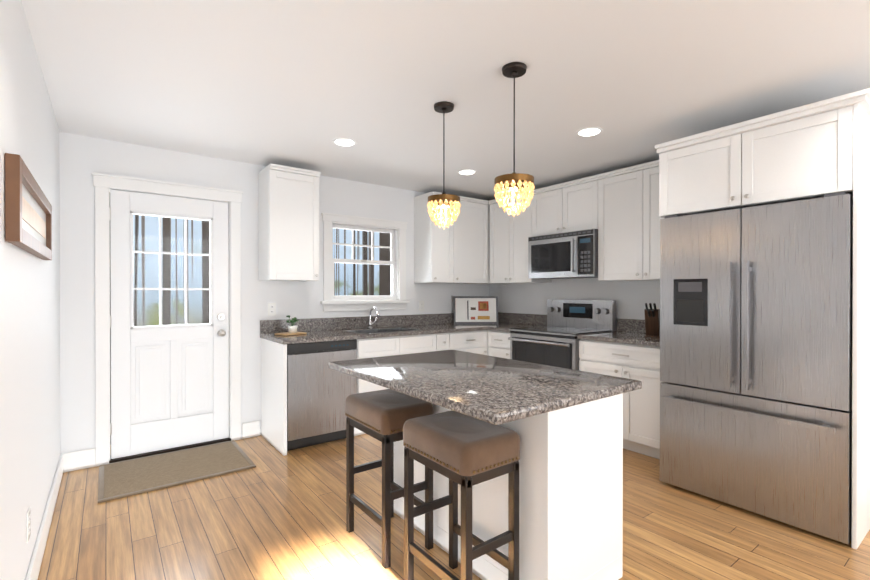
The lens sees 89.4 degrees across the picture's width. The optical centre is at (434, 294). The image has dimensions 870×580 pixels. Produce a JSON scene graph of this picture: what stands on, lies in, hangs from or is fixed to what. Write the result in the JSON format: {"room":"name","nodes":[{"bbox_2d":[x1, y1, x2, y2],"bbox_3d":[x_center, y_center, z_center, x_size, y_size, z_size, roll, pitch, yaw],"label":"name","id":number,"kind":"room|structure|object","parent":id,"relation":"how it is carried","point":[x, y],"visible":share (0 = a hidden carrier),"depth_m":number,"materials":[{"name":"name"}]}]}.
{"room":"kitchen","nodes":[
{"label":"kitchen","id":0,"kind":"room"},
{"bbox_2d":[0,0,60,579],"bbox_3d":[-1.735,0.063,1.761,0.150,2.390,3.180,0,0,-37],"label":"wall","id":1,"kind":"structure","parent":0,"point":[30,440],"depth_m":1.77,"materials":[{"name":"paint"}]},
{"bbox_2d":[26,507,30,542],"bbox_3d":[-1.653,0.938,1.788,0.007,0.114,0.070,0,0,-37],"label":"electrical outlet","id":2,"kind":"object","parent":1,"relation":"attached to","point":[28,529],"visible":1,"depth_m":1.77,"materials":[{"name":"white plastic"}]},
{"bbox_2d":[5,153,51,259],"bbox_3d":[-1.669,-0.312,1.828,0.035,0.280,1.050,0,0,-37],"label":"picture frame","id":3,"kind":"object","parent":1,"relation":"attached to","point":[28,217],"visible":1,"depth_m":1.60,"materials":[{"name":"brown wood"}]},
{"bbox_2d":[25,420,259,579],"bbox_3d":[1.006,1.192,1.432,3.840,0.135,7.000,0,0,-37],"label":"baseboard","id":4,"kind":"structure","parent":1,"relation":"attached to","point":[76,460],"depth_m":2.77,"materials":[{"name":"paint"}]},
{"bbox_2d":[59,132,488,453],"bbox_3d":[-1.015,0.051,4.379,4.740,2.390,0.150,0,0,-37],"label":"wall","id":5,"kind":"structure","parent":0,"point":[82,158],"depth_m":3.61,"materials":[{"name":"paint"}]},
{"bbox_2d":[91,172,242,466],"bbox_3d":[-2.100,0.184,3.526,1.030,2.133,0.218,0,0,-37],"label":"door","id":6,"kind":"structure","parent":5,"relation":"attached to","point":[175,387],"depth_m":3.45,"materials":[{"name":"paint"}]},
{"bbox_2d":[268,303,275,315],"bbox_3d":[-1.464,0.133,3.945,0.070,0.114,0.007,0,0,-37],"label":"electrical outlet","id":7,"kind":"object","parent":5,"relation":"attached to","point":[271,309],"visible":1,"depth_m":3.94,"materials":[{"name":"white plastic"}]},
{"bbox_2d":[258,164,320,280],"bbox_3d":[-1.287,-0.586,3.872,0.430,0.930,0.327,0,0,-37],"label":"upper cabinet","id":8,"kind":"object","parent":5,"relation":"attached to","point":[288,198],"depth_m":3.74,"materials":[{"name":"paint"}]},
{"bbox_2d":[260,313,453,331],"bbox_3d":[-0.426,0.285,4.712,2.792,0.120,0.019,0,0,-37],"label":"backsplash","id":9,"kind":"structure","parent":5,"relation":"attached to","point":[316,324],"depth_m":4.40,"materials":[{"name":"grey stone"}]},
{"bbox_2d":[320,212,409,311],"bbox_3d":[-0.732,-0.310,4.559,1.000,0.951,0.200,0,0,-37],"label":"window","id":10,"kind":"structure","parent":5,"relation":"in","point":[394,300],"depth_m":4.53,"materials":[{"name":"paint"}]},
{"bbox_2d":[414,192,449,283],"bbox_3d":[0.009,-0.591,4.841,0.357,0.930,0.327,0,0,-37],"label":"upper cabinet","id":11,"kind":"object","parent":5,"relation":"attached to","point":[431,242],"depth_m":4.71,"materials":[{"name":"paint"}]},
{"bbox_2d":[450,196,489,283],"bbox_3d":[0.321,-0.591,5.030,0.597,0.930,0.399,0,0,-37],"label":"upper cabinet","id":12,"kind":"object","parent":5,"relation":"attached to","point":[479,241],"depth_m":4.94,"materials":[{"name":"paint"}]},
{"bbox_2d":[21,0,869,200],"bbox_3d":[0.032,-1.179,1.005,7.500,0.100,7.500,0,0,-37],"label":"ceiling","id":13,"kind":"structure","parent":0,"point":[302,84],"depth_m":2.29,"materials":[{"name":"paint"}]},
{"bbox_2d":[332,138,356,146],"bbox_3d":[-0.676,-1.149,3.286,0.184,0.039,0.184,0,0,-37],"label":"recessed light","id":14,"kind":"object","parent":13,"relation":"in","point":[343,142],"visible":0.92,"depth_m":3.27,"materials":[{"name":"paint"}]},
{"bbox_2d":[427,101,460,228],"bbox_3d":[0.054,-0.762,2.647,0.203,0.746,0.204,0,0,-37],"label":"pendant light","id":15,"kind":"object","parent":13,"relation":"hanging from","point":[444,202],"visible":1,"depth_m":2.60,"materials":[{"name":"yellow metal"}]},
{"bbox_2d":[457,169,476,174],"bbox_3d":[0.299,-1.153,4.103,0.184,0.039,0.184,0,0,-37],"label":"recessed light","id":16,"kind":"object","parent":13,"relation":"in","point":[467,172],"visible":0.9,"depth_m":4.09,"materials":[{"name":"paint"}]},
{"bbox_2d":[494,62,534,215],"bbox_3d":[0.397,-0.760,2.204,0.203,0.746,0.204,0,0,-37],"label":"pendant light","id":17,"kind":"object","parent":13,"relation":"hanging from","point":[513,182],"visible":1,"depth_m":2.16,"materials":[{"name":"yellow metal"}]},
{"bbox_2d":[576,127,602,136],"bbox_3d":[1.080,-1.148,3.076,0.184,0.039,0.184,0,0,-37],"label":"recessed light","id":18,"kind":"object","parent":13,"relation":"in","point":[590,131],"visible":0.88,"depth_m":3.06,"materials":[{"name":"paint"}]},
{"bbox_2d":[38,434,869,579],"bbox_3d":[0.032,1.311,1.016,7.500,0.100,7.500,0,0,-37],"label":"floor","id":19,"kind":"structure","parent":0,"point":[274,514],"depth_m":2.31,"materials":[{"name":"brown wood"}]},
{"bbox_2d":[98,440,255,502],"bbox_3d":[-1.864,1.245,3.181,0.910,0.013,0.690,0,0,-37],"label":"doormat","id":20,"kind":"object","parent":19,"relation":"on","point":[125,478],"visible":1,"depth_m":3.12,"materials":[{"name":"beige fabric"}]},
{"bbox_2d":[287,339,356,450],"bbox_3d":[-1.085,0.818,3.837,0.599,0.861,0.600,0,0,-37],"label":"dishwasher","id":21,"kind":"object","parent":19,"relation":"on","point":[319,391],"visible":0.69,"depth_m":3.57,"materials":[{"name":"grey paint"}]},
{"bbox_2d":[260,328,367,343],"bbox_3d":[-1.070,0.366,3.848,0.725,0.035,0.632,0,0,-37],"label":"countertop","id":22,"kind":"structure","parent":21,"relation":"on","point":[333,333],"depth_m":3.70,"materials":[{"name":"grey stone"}]},
{"bbox_2d":[274,315,306,335],"bbox_3d":[-1.251,0.265,3.811,0.160,0.166,0.220,0,0,38],"label":"potted plant","id":23,"kind":"object","parent":22,"relation":"on","point":[292,328],"visible":1,"depth_m":3.79,"materials":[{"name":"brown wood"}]},
{"bbox_2d":[348,328,417,333],"bbox_3d":[-0.507,0.459,4.269,0.674,0.216,0.404,0,0,-37],"label":"sink","id":24,"kind":"object","parent":22,"relation":"in","point":[380,330],"depth_m":4.46,"materials":[{"name":"silver metal"}]},
{"bbox_2d":[354,348,422,435],"bbox_3d":[-0.490,0.914,4.294,0.890,0.665,0.617,0,0,-37],"label":"base cabinet","id":25,"kind":"object","parent":19,"relation":"on","point":[363,386],"depth_m":3.88,"materials":[{"name":"paint"}]},
{"bbox_2d":[367,307,379,327],"bbox_3d":[-0.592,0.235,4.426,0.108,0.220,0.210,0,0,-37],"label":"faucet","id":26,"kind":"object","parent":25,"relation":"on","point":[370,321],"visible":1,"depth_m":4.46,"materials":[{"name":"silver metal"}]},
{"bbox_2d":[345,389,433,568],"bbox_3d":[-0.240,0.889,2.253,0.314,0.733,0.443,0,0,-37],"label":"stool","id":27,"kind":"object","parent":19,"relation":"on","point":[383,416],"visible":0.77,"depth_m":2.15,"materials":[{"name":"brown leather"}]},
{"bbox_2d":[396,332,447,351],"bbox_3d":[-0.103,0.814,4.582,0.284,0.864,0.617,0,0,-37],"label":"base cabinet","id":28,"kind":"object","parent":19,"relation":"on","point":[418,341],"depth_m":4.18,"materials":[{"name":"paint"}]},
{"bbox_2d":[396,320,499,335],"bbox_3d":[0.320,0.362,4.888,1.387,0.035,0.632,0,0,-37],"label":"countertop","id":29,"kind":"structure","parent":28,"relation":"on","point":[431,329],"depth_m":4.58,"materials":[{"name":"grey stone"}]},
{"bbox_2d":[453,296,497,323],"bbox_3d":[0.476,0.182,5.130,0.520,0.320,0.065,0,0,-2],"label":"display tray","id":30,"kind":"object","parent":29,"relation":"on","point":[475,309],"visible":1,"depth_m":5.13,"materials":[{"name":"grey paint"}]},
{"bbox_2d":[403,410,519,579],"bbox_3d":[0.099,0.891,1.801,0.314,0.733,0.443,0,0,-37],"label":"stool","id":31,"kind":"object","parent":19,"relation":"on","point":[466,452],"visible":1,"depth_m":1.71,"materials":[{"name":"brown leather"}]},
{"bbox_2d":[448,328,487,354],"bbox_3d":[0.179,0.813,4.755,0.582,0.864,0.679,0,0,-37],"label":"base cabinet","id":32,"kind":"object","parent":19,"relation":"on","point":[476,341],"depth_m":4.55,"materials":[{"name":"paint"}]},
{"bbox_2d":[496,324,546,331],"bbox_3d":[0.914,0.363,4.725,0.632,0.035,0.340,0,0,-37],"label":"countertop","id":33,"kind":"structure","parent":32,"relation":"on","point":[503,327],"depth_m":4.81,"materials":[{"name":"grey stone"}]},
{"bbox_2d":[488,328,509,358],"bbox_3d":[0.884,0.813,4.727,0.679,0.864,0.375,0,0,-37],"label":"base cabinet","id":34,"kind":"object","parent":19,"relation":"on","point":[498,342],"depth_m":4.56,"materials":[{"name":"paint"}]},
{"bbox_2d":[394,390,622,579],"bbox_3d":[0.284,0.830,2.276,0.535,0.850,1.180,0,0,-37],"label":"kitchen island","id":35,"kind":"object","parent":19,"relation":"on","point":[566,424],"depth_m":1.79,"materials":[{"name":"paint"}]},
{"bbox_2d":[328,350,641,425],"bbox_3d":[0.154,0.389,2.152,0.880,0.034,1.300,0,0,-37],"label":"island countertop","id":36,"kind":"structure","parent":35,"relation":"on","point":[490,389],"depth_m":1.86,"materials":[{"name":"grey stone"}]},
{"bbox_2d":[508,299,615,369],"bbox_3d":[1.206,0.652,4.252,0.698,1.190,0.762,0,0,-37],"label":"range","id":37,"kind":"object","parent":19,"relation":"on","point":[554,342],"visible":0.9,"depth_m":4.19,"materials":[{"name":"silver metal"}]},
{"bbox_2d":[579,340,661,458],"bbox_3d":[1.726,0.818,3.655,0.617,0.864,0.810,0,0,-37],"label":"base cabinet","id":38,"kind":"object","parent":19,"relation":"on","point":[628,349],"depth_m":3.40,"materials":[{"name":"paint"}]},
{"bbox_2d":[577,332,659,347],"bbox_3d":[1.720,0.367,3.648,0.632,0.035,0.810,0,0,-37],"label":"countertop","id":39,"kind":"structure","parent":38,"relation":"on","point":[608,337],"depth_m":3.56,"materials":[{"name":"grey stone"}]},
{"bbox_2d":[644,303,659,337],"bbox_3d":[1.764,0.208,3.565,0.110,0.281,0.274,0,0,33],"label":"knife block","id":40,"kind":"object","parent":39,"relation":"on","point":[652,322],"visible":0.92,"depth_m":3.53,"materials":[{"name":"brown wood"}]},
{"bbox_2d":[660,191,852,543],"bbox_3d":[2.107,0.369,2.791,1.005,1.768,0.922,0,0,-37],"label":"fridge","id":41,"kind":"object","parent":19,"relation":"on","point":[756,359],"visible":0.9,"depth_m":2.44,"materials":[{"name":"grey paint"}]},
{"bbox_2d":[655,88,869,548],"bbox_3d":[2.148,0.136,2.783,0.982,2.235,1.027,0,0,-37],"label":"cabinet","id":42,"kind":"object","parent":19,"relation":"on","point":[819,149],"visible":0.98,"depth_m":2.32,"materials":[{"name":"paint"}]},
{"bbox_2d":[489,278,659,330],"bbox_3d":[2.844,0.058,2.802,0.150,2.390,7.000,0,0,-37],"label":"wall","id":43,"kind":"structure","parent":0,"point":[631,298],"depth_m":4.50,"materials":[{"name":"paint"}]},
{"bbox_2d":[490,197,513,283],"bbox_3d":[0.834,-0.591,5.026,0.394,0.930,0.407,0,0,-37],"label":"upper cabinet","id":44,"kind":"object","parent":43,"relation":"attached to","point":[501,223],"depth_m":4.94,"materials":[{"name":"paint"}]},
{"bbox_2d":[514,192,551,283],"bbox_3d":[1.026,-0.590,4.825,0.327,0.930,0.372,0,0,-37],"label":"upper cabinet","id":45,"kind":"object","parent":43,"relation":"attached to","point":[521,222],"depth_m":4.70,"materials":[{"name":"paint"}]},
{"bbox_2d":[530,188,553,236],"bbox_3d":[1.270,-0.824,4.498,0.327,0.460,0.442,0,0,-37],"label":"upper cabinet","id":46,"kind":"object","parent":43,"relation":"attached to","point":[542,202],"depth_m":4.46,"materials":[{"name":"paint"}]},
{"bbox_2d":[498,312,644,331],"bbox_3d":[1.449,0.286,4.521,0.019,0.120,2.533,0,0,-37],"label":"backsplash","id":47,"kind":"structure","parent":43,"relation":"attached to","point":[505,318],"depth_m":4.91,"materials":[{"name":"grey stone"}]},
{"bbox_2d":[554,176,597,233],"bbox_3d":[1.467,-0.823,4.236,0.327,0.460,0.442,0,0,-37],"label":"upper cabinet","id":48,"kind":"object","parent":43,"relation":"attached to","point":[576,202],"depth_m":4.14,"materials":[{"name":"paint"}]},
{"bbox_2d":[528,229,597,278],"bbox_3d":[1.322,-0.377,4.335,0.442,0.427,0.764,0,0,-37],"label":"microwave","id":49,"kind":"object","parent":48,"relation":"attached to","point":[569,255],"visible":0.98,"depth_m":4.18,"materials":[{"name":"grey paint"}]},
{"bbox_2d":[598,168,641,280],"bbox_3d":[1.740,-0.586,3.871,0.327,0.930,0.472,0,0,-37],"label":"upper cabinet","id":50,"kind":"object","parent":43,"relation":"attached to","point":[615,189],"depth_m":3.83,"materials":[{"name":"paint"}]},
{"bbox_2d":[634,160,663,280],"bbox_3d":[1.957,-0.585,3.582,0.327,0.930,0.478,0,0,-37],"label":"upper cabinet","id":51,"kind":"object","parent":43,"relation":"attached to","point":[647,218],"depth_m":3.60,"materials":[{"name":"paint"}]},
{"label":"outside","id":52,"kind":"structure","parent":0,"visible":0},
{"bbox_2d":[110,214,390,444],"bbox_3d":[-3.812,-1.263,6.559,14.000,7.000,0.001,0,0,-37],"label":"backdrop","id":53,"kind":"structure","parent":52,"point":[172,228],"depth_m":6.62,"materials":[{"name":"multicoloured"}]}
]}

